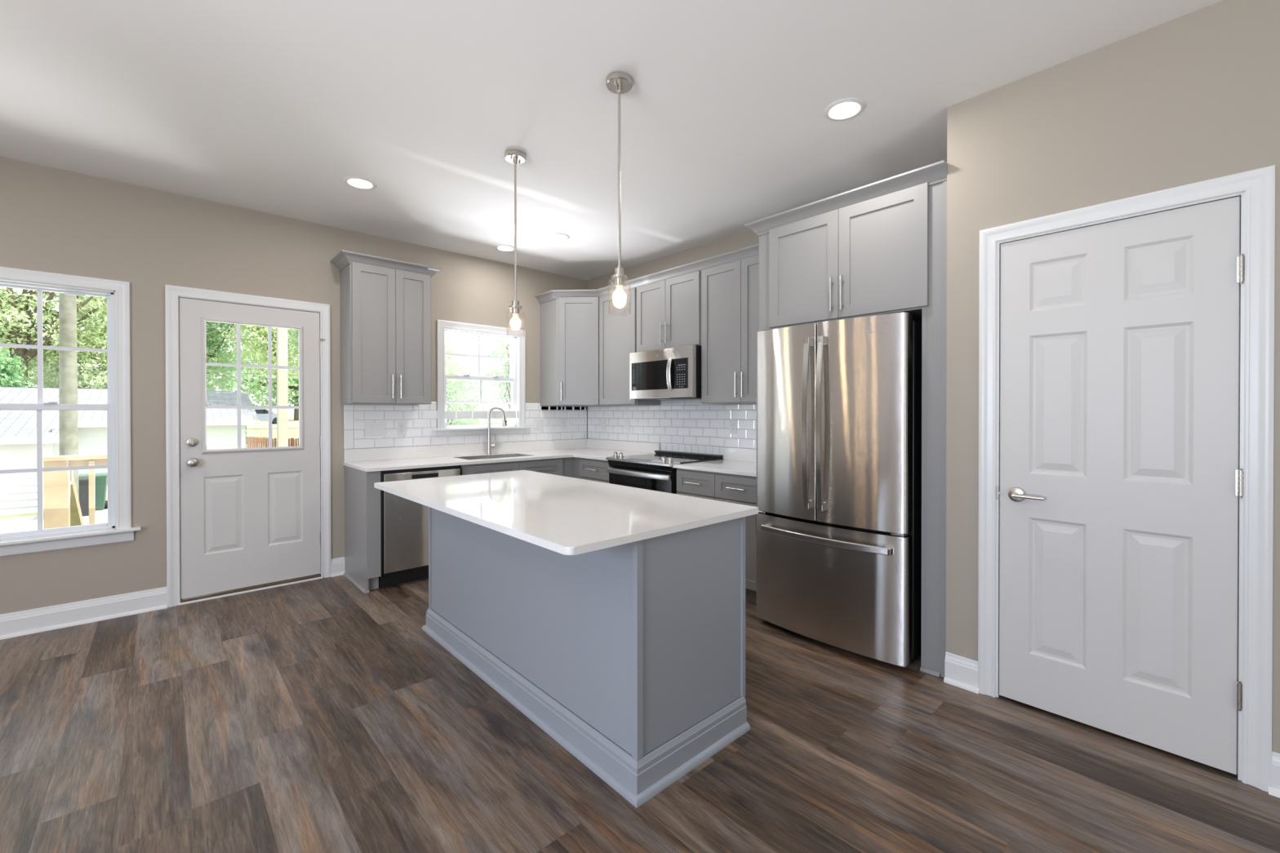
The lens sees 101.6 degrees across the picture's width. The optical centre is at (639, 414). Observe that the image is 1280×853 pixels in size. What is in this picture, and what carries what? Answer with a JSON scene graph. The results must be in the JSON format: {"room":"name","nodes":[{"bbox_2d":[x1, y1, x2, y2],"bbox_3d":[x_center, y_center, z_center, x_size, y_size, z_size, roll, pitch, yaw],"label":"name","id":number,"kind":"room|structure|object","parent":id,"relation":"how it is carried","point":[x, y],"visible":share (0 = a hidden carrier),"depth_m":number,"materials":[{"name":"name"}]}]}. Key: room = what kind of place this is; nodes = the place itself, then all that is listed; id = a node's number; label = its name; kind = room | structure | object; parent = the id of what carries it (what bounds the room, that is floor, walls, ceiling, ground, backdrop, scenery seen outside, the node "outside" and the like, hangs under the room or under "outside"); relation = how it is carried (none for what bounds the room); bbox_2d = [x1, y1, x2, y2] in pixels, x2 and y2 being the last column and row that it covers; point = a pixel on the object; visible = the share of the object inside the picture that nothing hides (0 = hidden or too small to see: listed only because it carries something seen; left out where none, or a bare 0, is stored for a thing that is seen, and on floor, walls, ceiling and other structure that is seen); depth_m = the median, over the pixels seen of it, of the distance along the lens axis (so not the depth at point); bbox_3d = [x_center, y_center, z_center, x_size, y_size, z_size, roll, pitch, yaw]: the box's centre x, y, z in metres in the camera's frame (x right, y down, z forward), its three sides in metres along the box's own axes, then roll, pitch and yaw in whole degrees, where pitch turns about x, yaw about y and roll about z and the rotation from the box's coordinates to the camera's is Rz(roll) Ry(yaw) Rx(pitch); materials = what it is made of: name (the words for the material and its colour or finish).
{"room":"kitchen","nodes":[
{"label":"kitchen","id":0,"kind":"room"},
{"bbox_2d":[0,156,587,614],"bbox_3d":[-3.062,-0.091,3.616,6.880,2.771,0.140,0,0,-43],"label":"wall","id":1,"kind":"structure","parent":0,"point":[55,220],"depth_m":3.43,"materials":[{"name":"beige paint"}]},
{"bbox_2d":[0,266,141,556],"bbox_3d":[-3.683,-0.017,3.013,1.158,1.652,0.192,0,0,-43],"label":"window","id":2,"kind":"structure","parent":1,"relation":"in","point":[118,528],"depth_m":3.25,"materials":[{"name":"white paint"}]},
{"bbox_2d":[0,586,167,639],"bbox_3d":[-4.280,1.214,2.390,3.136,0.136,0.031,0,0,-43],"label":"baseboard","id":3,"kind":"structure","parent":1,"relation":"attached to","point":[18,624],"depth_m":3.19,"materials":[{"name":"white paint"}]},
{"bbox_2d":[164,284,331,607],"bbox_3d":[-2.812,0.207,3.807,0.954,2.134,0.199,0,0,-43],"label":"door","id":4,"kind":"structure","parent":1,"relation":"in","point":[240,521],"depth_m":3.73,"materials":[{"name":"white paint"}]},
{"bbox_2d":[330,249,442,404],"bbox_3d":[-2.034,-0.649,4.212,0.736,1.125,0.368,0,0,-43],"label":"upper cabinet","id":5,"kind":"object","parent":1,"relation":"attached to","point":[385,303],"visible":1,"depth_m":4.08,"materials":[{"name":"grey paint"}]},
{"bbox_2d":[343,401,586,448],"bbox_3d":[-1.474,0.076,4.973,2.408,0.388,0.008,0,0,-43],"label":"tile backsplash","id":6,"kind":"structure","parent":1,"relation":"attached to","point":[420,420],"depth_m":4.63,"materials":[{"name":"white tile"}]},
{"bbox_2d":[364,422,386,436],"bbox_3d":[-2.184,0.120,4.310,0.161,0.114,0.008,0,0,-43],"label":"light switch","id":7,"kind":"object","parent":6,"relation":"attached to","point":[371,428],"visible":1,"depth_m":4.31,"materials":[{"name":"white plastic"}]},
{"bbox_2d":[397,422,405,435],"bbox_3d":[-2.031,0.120,4.450,0.070,0.114,0.008,0,0,-43],"label":"wall outlet","id":8,"kind":"object","parent":6,"relation":"attached to","point":[401,425],"visible":1,"depth_m":4.45,"materials":[{"name":"white plastic"}]},
{"bbox_2d":[400,424,404,432],"bbox_3d":[-2.030,0.120,4.448,0.033,0.067,0.002,0,0,-43],"label":"receptacle","id":9,"kind":"object","parent":8,"relation":"attached to","point":[402,426],"depth_m":4.45,"materials":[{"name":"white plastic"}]},
{"bbox_2d":[533,419,543,431],"bbox_3d":[-1.041,0.107,5.358,0.116,0.114,0.008,0,0,-43],"label":"light switch","id":10,"kind":"object","parent":6,"relation":"attached to","point":[538,424],"visible":1,"depth_m":5.36,"materials":[{"name":"white plastic"}]},
{"bbox_2d":[560,419,566,430],"bbox_3d":[-0.814,0.106,5.566,0.070,0.114,0.008,0,0,-43],"label":"wall outlet","id":11,"kind":"object","parent":6,"relation":"attached to","point":[563,422],"visible":1,"depth_m":5.56,"materials":[{"name":"white plastic"}]},
{"bbox_2d":[431,320,530,435],"bbox_3d":[-1.522,-0.333,4.992,0.973,1.032,0.192,0,0,-43],"label":"window","id":12,"kind":"structure","parent":1,"relation":"in","point":[517,358],"depth_m":5.02,"materials":[{"name":"white paint"}]},
{"bbox_2d":[539,297,599,405],"bbox_3d":[-0.599,-0.631,5.360,0.607,1.075,0.613,0,0,-43],"label":"upper cabinet","id":13,"kind":"object","parent":1,"relation":"attached to","point":[570,326],"visible":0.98,"depth_m":5.14,"materials":[{"name":"grey paint"}]},
{"bbox_2d":[533,243,759,303],"bbox_3d":[0.053,-1.177,4.540,2.755,0.074,0.334,0,0,40],"label":"crown molding","id":14,"kind":"structure","parent":13,"relation":"attached to","point":[751,251],"depth_m":4.44,"materials":[{"name":"grey paint"}]},
{"bbox_2d":[330,556,345,577],"bbox_3d":[-2.387,1.204,4.126,0.098,0.136,0.031,0,0,-43],"label":"baseboard","id":15,"kind":"structure","parent":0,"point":[338,565],"depth_m":4.13,"materials":[{"name":"white paint"}]},
{"bbox_2d":[0,0,1222,279],"bbox_3d":[-0.110,-1.560,0.387,6.880,0.200,8.880,0,0,-43],"label":"ceiling","id":16,"kind":"structure","parent":0,"point":[267,106],"depth_m":2.43,"materials":[{"name":"white paint"}]},
{"bbox_2d":[342,176,377,189],"bbox_3d":[-1.780,-1.471,3.320,0.190,0.008,0.190,0,0,-43],"label":"recessed light","id":17,"kind":"object","parent":16,"relation":"in","point":[357,182],"visible":1,"depth_m":3.31,"materials":[{"name":"white plastic"}]},
{"bbox_2d":[348,178,371,187],"bbox_3d":[-1.780,-1.473,3.320,0.132,0.004,0.132,0,0,-43],"label":"diffuser","id":18,"kind":"object","parent":17,"relation":"attached to","point":[356,183],"depth_m":3.32,"materials":[{"name":"white plastic"}]},
{"bbox_2d":[494,244,514,251],"bbox_3d":[-1.197,-1.479,4.645,0.190,0.008,0.190,0,0,-43],"label":"recessed light","id":19,"kind":"object","parent":16,"relation":"in","point":[500,247],"visible":0.91,"depth_m":4.62,"materials":[{"name":"white plastic"}]},
{"bbox_2d":[497,246,512,250],"bbox_3d":[-1.197,-1.481,4.645,0.132,0.004,0.132,0,0,-43],"label":"diffuser","id":20,"kind":"object","parent":19,"relation":"attached to","point":[500,248],"depth_m":4.65,"materials":[{"name":"white plastic"}]},
{"bbox_2d":[504,149,525,336],"bbox_3d":[-0.706,-0.960,2.959,0.117,1.029,0.117,0,0,27],"label":"pendant light","id":21,"kind":"object","parent":16,"relation":"hanging from","point":[516,157],"visible":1,"depth_m":2.95,"materials":[{"name":"grey metal"}]},
{"bbox_2d":[509,298,522,314],"bbox_3d":[-0.706,-0.613,2.961,0.072,0.085,0.072,0,0,27],"label":"socket","id":22,"kind":"object","parent":21,"relation":"attached to","point":[515,307],"depth_m":2.94,"materials":[{"name":"metal"}]},
{"bbox_2d":[546,232,569,240],"bbox_3d":[-0.679,-1.478,4.343,0.190,0.008,0.190,0,0,-43],"label":"recessed light","id":23,"kind":"object","parent":16,"relation":"in","point":[553,236],"visible":1,"depth_m":4.33,"materials":[{"name":"white plastic"}]},
{"bbox_2d":[550,234,566,239],"bbox_3d":[-0.679,-1.479,4.343,0.132,0.004,0.132,0,0,-43],"label":"diffuser","id":24,"kind":"object","parent":23,"relation":"attached to","point":[552,236],"depth_m":4.33,"materials":[{"name":"white plastic"}]},
{"bbox_2d":[605,71,632,314],"bbox_3d":[-0.091,-0.957,2.296,0.117,1.029,0.117,0,0,27],"label":"pendant light","id":25,"kind":"object","parent":16,"relation":"hanging from","point":[619,82],"visible":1,"depth_m":2.29,"materials":[{"name":"grey metal"}]},
{"bbox_2d":[611,266,627,286],"bbox_3d":[-0.090,-0.610,2.298,0.072,0.085,0.072,0,0,27],"label":"socket","id":26,"kind":"object","parent":25,"relation":"attached to","point":[619,277],"depth_m":2.28,"materials":[{"name":"metal"}]},
{"bbox_2d":[823,97,866,120],"bbox_3d":[0.986,-1.469,2.518,0.190,0.008,0.190,0,0,-43],"label":"recessed light","id":27,"kind":"object","parent":16,"relation":"in","point":[845,108],"visible":1,"depth_m":2.51,"materials":[{"name":"white paint"}]},
{"bbox_2d":[830,102,858,117],"bbox_3d":[0.986,-1.470,2.518,0.132,0.004,0.132,0,0,-43],"label":"diffuser","id":28,"kind":"object","parent":27,"relation":"attached to","point":[840,109],"depth_m":2.51,"materials":[{"name":"white plastic"}]},
{"bbox_2d":[0,575,1279,852],"bbox_3d":[-0.108,1.361,0.403,6.880,0.140,8.880,0,0,-43],"label":"floor","id":29,"kind":"structure","parent":0,"point":[317,716],"depth_m":1.92,"materials":[{"name":"brown wood"}]},
{"bbox_2d":[343,465,381,593],"bbox_3d":[-2.125,0.839,3.970,0.110,0.867,0.611,0,0,-43],"label":"end panel","id":30,"kind":"object","parent":29,"relation":"on","point":[362,535],"visible":0.95,"depth_m":3.80,"materials":[{"name":"grey paint"}]},
{"bbox_2d":[378,465,460,588],"bbox_3d":[-1.846,0.839,4.190,0.592,0.864,0.604,0,0,-43],"label":"dishwasher","id":31,"kind":"object","parent":29,"relation":"on","point":[404,522],"visible":0.41,"depth_m":3.88,"materials":[{"name":"silver metal"}]},
{"bbox_2d":[458,457,563,475],"bbox_3d":[-1.262,0.834,4.735,0.962,0.867,0.650,0,0,-43],"label":"base cabinet","id":32,"kind":"object","parent":29,"relation":"on","point":[551,466],"visible":0.19,"depth_m":4.54,"materials":[{"name":"grey paint"}]},
{"bbox_2d":[343,438,660,471],"bbox_3d":[-1.085,0.337,4.556,2.418,0.127,1.149,0,0,-43],"label":"countertop","id":33,"kind":"structure","parent":32,"relation":"on","point":[382,459],"depth_m":4.72,"materials":[{"name":"white stone"}]},
{"bbox_2d":[453,453,530,459],"bbox_3d":[-1.308,0.482,4.707,0.651,0.207,0.368,0,0,-43],"label":"sink","id":34,"kind":"object","parent":33,"relation":"in","point":[491,456],"visible":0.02,"depth_m":4.89,"materials":[{"name":"silver metal"}]},
{"bbox_2d":[485,406,506,454],"bbox_3d":[-1.358,0.147,4.943,0.191,0.451,0.054,0,0,-19],"label":"faucet","id":35,"kind":"object","parent":33,"relation":"on","point":[489,446],"visible":1,"depth_m":4.91,"materials":[{"name":"grey metal"}]},
{"bbox_2d":[373,470,758,808],"bbox_3d":[-0.497,0.832,2.559,0.960,0.893,1.925,0,0,-43],"label":"kitchen island","id":36,"kind":"object","parent":29,"relation":"on","point":[611,617],"visible":1,"depth_m":2.03,"materials":[{"name":"grey paint"}]},
{"bbox_2d":[373,470,758,555],"bbox_3d":[-0.501,0.398,2.560,0.960,0.025,1.914,0,0,-43],"label":"island countertop","id":37,"kind":"structure","parent":36,"relation":"on","point":[564,515],"depth_m":2.18,"materials":[{"name":"white stone"}]},
{"bbox_2d":[562,457,578,478],"bbox_3d":[-0.630,0.830,5.306,0.738,0.867,0.661,0,0,-43],"label":"base cabinet","id":38,"kind":"object","parent":29,"relation":"on","point":[571,464],"visible":0.02,"depth_m":4.92,"materials":[{"name":"grey paint"}]},
{"bbox_2d":[578,457,611,483],"bbox_3d":[-0.209,0.832,4.911,0.650,0.867,0.488,0,0,-43],"label":"base cabinet","id":39,"kind":"object","parent":29,"relation":"on","point":[591,469],"visible":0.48,"depth_m":4.71,"materials":[{"name":"grey paint"}]},
{"bbox_2d":[605,450,723,493],"bbox_3d":[0.198,0.796,4.429,0.656,0.944,0.764,0,0,-43],"label":"range","id":40,"kind":"object","parent":29,"relation":"on","point":[653,472],"visible":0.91,"depth_m":4.25,"materials":[{"name":"grey metal"}]},
{"bbox_2d":[622,453,723,463],"bbox_3d":[0.241,0.369,4.467,0.536,0.008,0.760,0,0,-43],"label":"cooktop","id":41,"kind":"object","parent":40,"relation":"in","point":[681,458],"depth_m":4.45,"materials":[{"name":"black glass"}]},
{"bbox_2d":[676,468,756,603],"bbox_3d":[0.750,0.837,3.865,0.650,0.867,0.800,0,0,-43],"label":"base cabinet","id":42,"kind":"object","parent":29,"relation":"on","point":[725,487],"visible":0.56,"depth_m":3.56,"materials":[{"name":"grey paint"}]},
{"bbox_2d":[672,447,756,476],"bbox_3d":[0.749,0.339,3.873,0.637,0.127,0.820,0,0,-43],"label":"countertop","id":43,"kind":"structure","parent":42,"relation":"on","point":[737,461],"depth_m":3.98,"materials":[{"name":"white stone"}]},
{"bbox_2d":[756,311,921,666],"bbox_3d":[1.255,0.378,3.110,0.864,1.793,0.876,0,0,-43],"label":"refrigerator","id":44,"kind":"object","parent":29,"relation":"on","point":[839,402],"visible":0.97,"depth_m":2.76,"materials":[{"name":"grey metal"}]},
{"bbox_2d":[743,160,947,677],"bbox_3d":[1.328,0.033,3.152,0.756,2.482,1.149,0,0,-43],"label":"tall cabinet","id":45,"kind":"object","parent":29,"relation":"on","point":[879,247],"visible":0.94,"depth_m":2.69,"materials":[{"name":"grey paint"}]},
{"bbox_2d":[587,229,759,448],"bbox_3d":[2.375,-0.089,2.673,0.140,2.771,8.880,0,0,-43],"label":"wall","id":46,"kind":"structure","parent":0,"point":[747,238],"depth_m":4.71,"materials":[{"name":"beige paint"}]},
{"bbox_2d":[599,287,660,405],"bbox_3d":[-0.119,-0.629,5.022,0.355,1.075,0.544,0,0,-43],"label":"upper cabinet","id":47,"kind":"object","parent":46,"relation":"attached to","point":[617,326],"visible":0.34,"depth_m":4.94,"materials":[{"name":"grey paint"}]},
{"bbox_2d":[636,270,701,351],"bbox_3d":[0.324,-0.862,4.537,0.355,0.606,0.766,0,0,-43],"label":"upper cabinet","id":48,"kind":"object","parent":46,"relation":"attached to","point":[668,311],"visible":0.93,"depth_m":4.40,"materials":[{"name":"grey paint"}]},
{"bbox_2d":[629,344,701,399],"bbox_3d":[0.292,-0.341,4.511,0.436,0.422,0.756,0,0,-43],"label":"microwave","id":49,"kind":"object","parent":48,"relation":"attached to","point":[674,373],"visible":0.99,"depth_m":4.33,"materials":[{"name":"silver metal"}]},
{"bbox_2d":[587,399,756,454],"bbox_3d":[0.339,0.111,4.785,0.008,0.498,2.718,0,0,-43],"label":"tile backsplash","id":50,"kind":"structure","parent":46,"relation":"attached to","point":[692,426],"depth_m":4.74,"materials":[{"name":"white tile"}]},
{"bbox_2d":[600,419,605,430],"bbox_3d":[-0.392,0.108,5.569,0.008,0.114,0.070,0,0,-43],"label":"wall outlet","id":51,"kind":"object","parent":50,"relation":"attached to","point":[602,421],"visible":1,"depth_m":5.57,"materials":[{"name":"white plastic"}]},
{"bbox_2d":[625,420,629,431],"bbox_3d":[-0.129,0.114,5.282,0.008,0.114,0.070,0,0,-43],"label":"light switch","id":52,"kind":"object","parent":50,"relation":"attached to","point":[627,422],"visible":1,"depth_m":5.28,"materials":[{"name":"white plastic"}]},
{"bbox_2d":[729,420,736,434],"bbox_3d":[0.766,0.102,4.306,0.008,0.114,0.070,0,0,-43],"label":"wall outlet","id":53,"kind":"object","parent":50,"relation":"attached to","point":[732,423],"visible":1,"depth_m":4.30,"materials":[{"name":"white plastic"}]},
{"bbox_2d":[731,422,734,431],"bbox_3d":[0.765,0.102,4.304,0.002,0.067,0.033,0,0,-43],"label":"receptacle","id":54,"kind":"object","parent":53,"relation":"attached to","point":[732,424],"depth_m":4.30,"materials":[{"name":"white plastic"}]},
{"bbox_2d":[701,254,759,404],"bbox_3d":[0.856,-0.624,3.959,0.355,1.075,0.803,0,0,-43],"label":"upper cabinet","id":55,"kind":"object","parent":46,"relation":"attached to","point":[730,291],"visible":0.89,"depth_m":3.95,"materials":[{"name":"grey paint"}]},
{"bbox_2d":[946,0,1279,753],"bbox_3d":[3.127,-0.079,0.776,0.100,2.771,4.788,0,0,-43],"label":"wall","id":56,"kind":"structure","parent":0,"point":[1194,96],"depth_m":2.09,"materials":[{"name":"beige paint"}]},
{"bbox_2d":[943,652,979,693],"bbox_3d":[1.510,1.210,2.450,0.031,0.136,0.145,0,0,-43],"label":"baseboard","id":57,"kind":"structure","parent":56,"relation":"attached to","point":[961,672],"depth_m":2.45,"materials":[{"name":"white paint"}]},
{"bbox_2d":[977,164,1275,792],"bbox_3d":[1.873,0.219,2.104,0.156,2.122,0.862,0,0,-43],"label":"door","id":58,"kind":"structure","parent":56,"relation":"in","point":[1126,345],"depth_m":2.02,"materials":[{"name":"white paint"}]},
{"bbox_2d":[1268,751,1279,798],"bbox_3d":[3.415,1.220,0.373,0.031,0.136,3.795,0,0,-43],"label":"baseboard","id":59,"kind":"structure","parent":56,"relation":"attached to","point":[1274,791],"depth_m":1.76,"materials":[{"name":"white paint"}]},
{"label":"outside","id":60,"kind":"structure","parent":0,"visible":0},
{"bbox_2d":[0,415,298,519],"bbox_3d":[-58.021,1.673,68.460,180.000,1.768,230.000,0,0,-43],"label":"ground","id":61,"kind":"structure","parent":60,"point":[255,433],"depth_m":39.24,"materials":[{"name":"brown soil"}]},
{"bbox_2d":[0,341,34,387],"bbox_3d":[-26.938,-2.264,20.327,4.180,10.337,3.594,0,0,-15],"label":"tree","id":62,"kind":"object","parent":61,"relation":"on","point":[6,380],"visible":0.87,"depth_m":21.25,"materials":[{"name":"green plant"}]},
{"bbox_2d":[0,286,106,387],"bbox_3d":[-27.445,-4.338,23.456,5.717,14.452,10.832,0,0,36],"label":"tree","id":63,"kind":"object","parent":61,"relation":"on","point":[23,308],"visible":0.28,"depth_m":23.13,"materials":[{"name":"green plant"}]},
{"bbox_2d":[1,296,106,389],"bbox_3d":[-26.108,-2.637,25.961,4.685,11.032,7.633,0,0,41],"label":"tree","id":64,"kind":"object","parent":61,"relation":"on","point":[91,376],"visible":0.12,"depth_m":24.56,"materials":[{"name":"green plant"}]},
{"bbox_2d":[70,470,84,526],"bbox_3d":[-5.825,1.665,5.406,0.090,2.405,1.900,0,0,-43],"label":"stair handrail","id":65,"kind":"object","parent":61,"relation":"on","point":[76,517],"visible":0.07,"depth_m":5.04,"materials":[{"name":"brown wood"}]},
{"bbox_2d":[27,386,231,391],"bbox_3d":[-27.399,0.682,28.134,8.450,4.150,8.030,0,0,-43],"label":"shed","id":66,"kind":"object","parent":61,"relation":"on","point":[28,387],"visible":0.02,"depth_m":30.39,"materials":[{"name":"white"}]},
{"bbox_2d":[0,386,259,515],"bbox_3d":[-25.720,0.920,14.724,23.800,3.820,11.670,0,0,-43],"label":"house","id":67,"kind":"structure","parent":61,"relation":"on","point":[18,428],"depth_m":17.61,"materials":[{"name":"white"}]},
{"bbox_2d":[80,297,264,391],"bbox_3d":[-30.792,-5.736,35.188,10.663,16.117,5.218,0,0,-43],"label":"tree","id":68,"kind":"object","parent":61,"relation":"on","point":[211,329],"visible":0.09,"depth_m":35.90,"materials":[{"name":"green plant"}]},
{"bbox_2d":[0,313,476,420],"bbox_3d":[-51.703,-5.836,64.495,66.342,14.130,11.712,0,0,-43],"label":"tree","id":69,"kind":"object","parent":61,"relation":"on","point":[255,384],"visible":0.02,"depth_m":66.06,"materials":[{"name":"green plant"}]},
{"bbox_2d":[217,324,298,389],"bbox_3d":[-24.297,-5.389,35.562,5.572,15.621,9.986,0,0,43],"label":"tree","id":70,"kind":"object","parent":61,"relation":"on","point":[257,331],"visible":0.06,"depth_m":34.27,"materials":[{"name":"green plant"}]},
{"bbox_2d":[247,436,298,448],"bbox_3d":[-14.560,1.944,24.342,10.454,1.650,0.163,0,0,18],"label":"fence","id":71,"kind":"object","parent":61,"relation":"on","point":[262,442],"visible":0.08,"depth_m":25.53,"materials":[{"name":"brown wood"}]},
{"bbox_2d":[273,327,298,379],"bbox_3d":[-13.872,-2.490,24.140,7.337,10.728,4.452,0,0,-43],"label":"tree","id":72,"kind":"object","parent":61,"relation":"on","point":[293,348],"visible":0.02,"depth_m":23.04,"materials":[{"name":"green plant"}]},
{"bbox_2d":[444,333,491,425],"bbox_3d":[-7.363,-0.164,19.960,3.348,6.109,2.491,0,0,-21],"label":"tree","id":73,"kind":"object","parent":61,"relation":"on","point":[454,391],"visible":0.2,"depth_m":19.86,"materials":[{"name":"green plant"}]},
{"bbox_2d":[446,393,511,425],"bbox_3d":[-8.262,0.646,36.744,13.500,4.100,9.000,0,0,-43],"label":"house","id":74,"kind":"structure","parent":61,"relation":"on","point":[504,406],"depth_m":32.79,"materials":[{"name":"white"}]},
{"bbox_2d":[470,417,511,424],"bbox_3d":[-5.005,1.324,17.842,2.114,2.657,2.366,0,0,24],"label":"bush","id":75,"kind":"object","parent":61,"relation":"on","point":[492,421],"visible":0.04,"depth_m":17.75,"materials":[{"name":"green plant"}]},
{"bbox_2d":[484,337,511,410],"bbox_3d":[-4.710,-0.842,22.758,3.990,7.441,2.420,0,0,-34],"label":"tree","id":76,"kind":"object","parent":61,"relation":"on","point":[507,375],"visible":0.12,"depth_m":21.85,"materials":[{"name":"green plant"}]},
{"bbox_3d":[-3.507,2.096,4.781,3.500,1.545,2.123,0,0,-43],"label":"deck","id":77,"kind":"object","parent":61,"relation":"on","visible":0},
{"bbox_2d":[42,453,107,528],"bbox_3d":[-3.943,0.839,5.723,3.460,0.960,0.150,0,0,-43],"label":"deck railing","id":78,"kind":"object","parent":77,"relation":"on","point":[56,484],"visible":0.06,"depth_m":4.60,"materials":[{"name":"brown wood"}]},
{"bbox_2d":[276,327,288,447],"bbox_3d":[-3.851,-0.083,5.620,0.089,2.805,0.089,0,0,-43],"label":"porch post","id":79,"kind":"object","parent":77,"relation":"on","point":[282,333],"visible":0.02,"depth_m":5.59,"materials":[{"name":"brown wood"}]},
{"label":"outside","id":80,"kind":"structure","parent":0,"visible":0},
{"bbox_2d":[246,422,298,429],"bbox_3d":[-14.529,0.886,63.559,62.500,0.302,8.000,0,0,-43],"label":"road","id":81,"kind":"structure","parent":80,"point":[291,425],"depth_m":43.53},
{"bbox_2d":[254,408,276,424],"bbox_3d":[-33.732,0.166,45.952,4.300,1.400,1.720,0,0,-43],"label":"car","id":82,"kind":"object","parent":81,"relation":"on","point":[263,414],"visible":0.22,"depth_m":45.65,"materials":[{"name":"silver metal"}]},
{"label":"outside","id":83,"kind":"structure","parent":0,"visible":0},
{"bbox_2d":[0,509,107,533],"bbox_3d":[-22.225,2.860,6.114,28.500,0.030,4.700,0,0,-43],"label":"gravel drive","id":84,"kind":"structure","parent":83,"point":[24,523],"depth_m":13.60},
{"bbox_2d":[58,293,79,499],"bbox_3d":[-13.125,-1.914,11.978,0.310,9.500,0.310,0,0,-43],"label":"trunk","id":85,"kind":"object","parent":84,"relation":"on","point":[68,359],"visible":0.28,"depth_m":11.88,"materials":[{"name":"beige plant"}]},
{"bbox_2d":[78,475,97,515],"bbox_3d":[-15.556,2.289,14.463,0.660,1.070,0.800,0,0,-43],"label":"bin","id":86,"kind":"object","parent":84,"relation":"on","point":[83,482],"visible":0.15,"depth_m":14.31,"materials":[{"name":"grey plastic"}]},
{"bbox_2d":[78,472,107,510],"bbox_3d":[-16.051,2.285,15.299,0.660,1.070,0.800,0,0,-43],"label":"bin","id":87,"kind":"object","parent":84,"relation":"on","point":[101,481],"visible":0.37,"depth_m":15.20,"materials":[{"name":"green plastic"}]},
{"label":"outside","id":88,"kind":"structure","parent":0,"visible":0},
{"bbox_2d":[0,363,476,381],"bbox_3d":[-10.652,-1.740,16.769,0.012,1.030,60.076,0,0,45],"label":"power line","id":89,"kind":"object","parent":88,"point":[0,363],"visible":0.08,"depth_m":13.46,"materials":[{"name":"grey"}]},
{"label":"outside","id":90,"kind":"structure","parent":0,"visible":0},
{"bbox_2d":[0,320,507,357],"bbox_3d":[-10.653,-2.775,16.763,0.012,1.060,60.076,0,0,45],"label":"power line","id":91,"kind":"object","parent":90,"point":[0,320],"visible":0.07,"depth_m":13.52,"materials":[{"name":"grey"}]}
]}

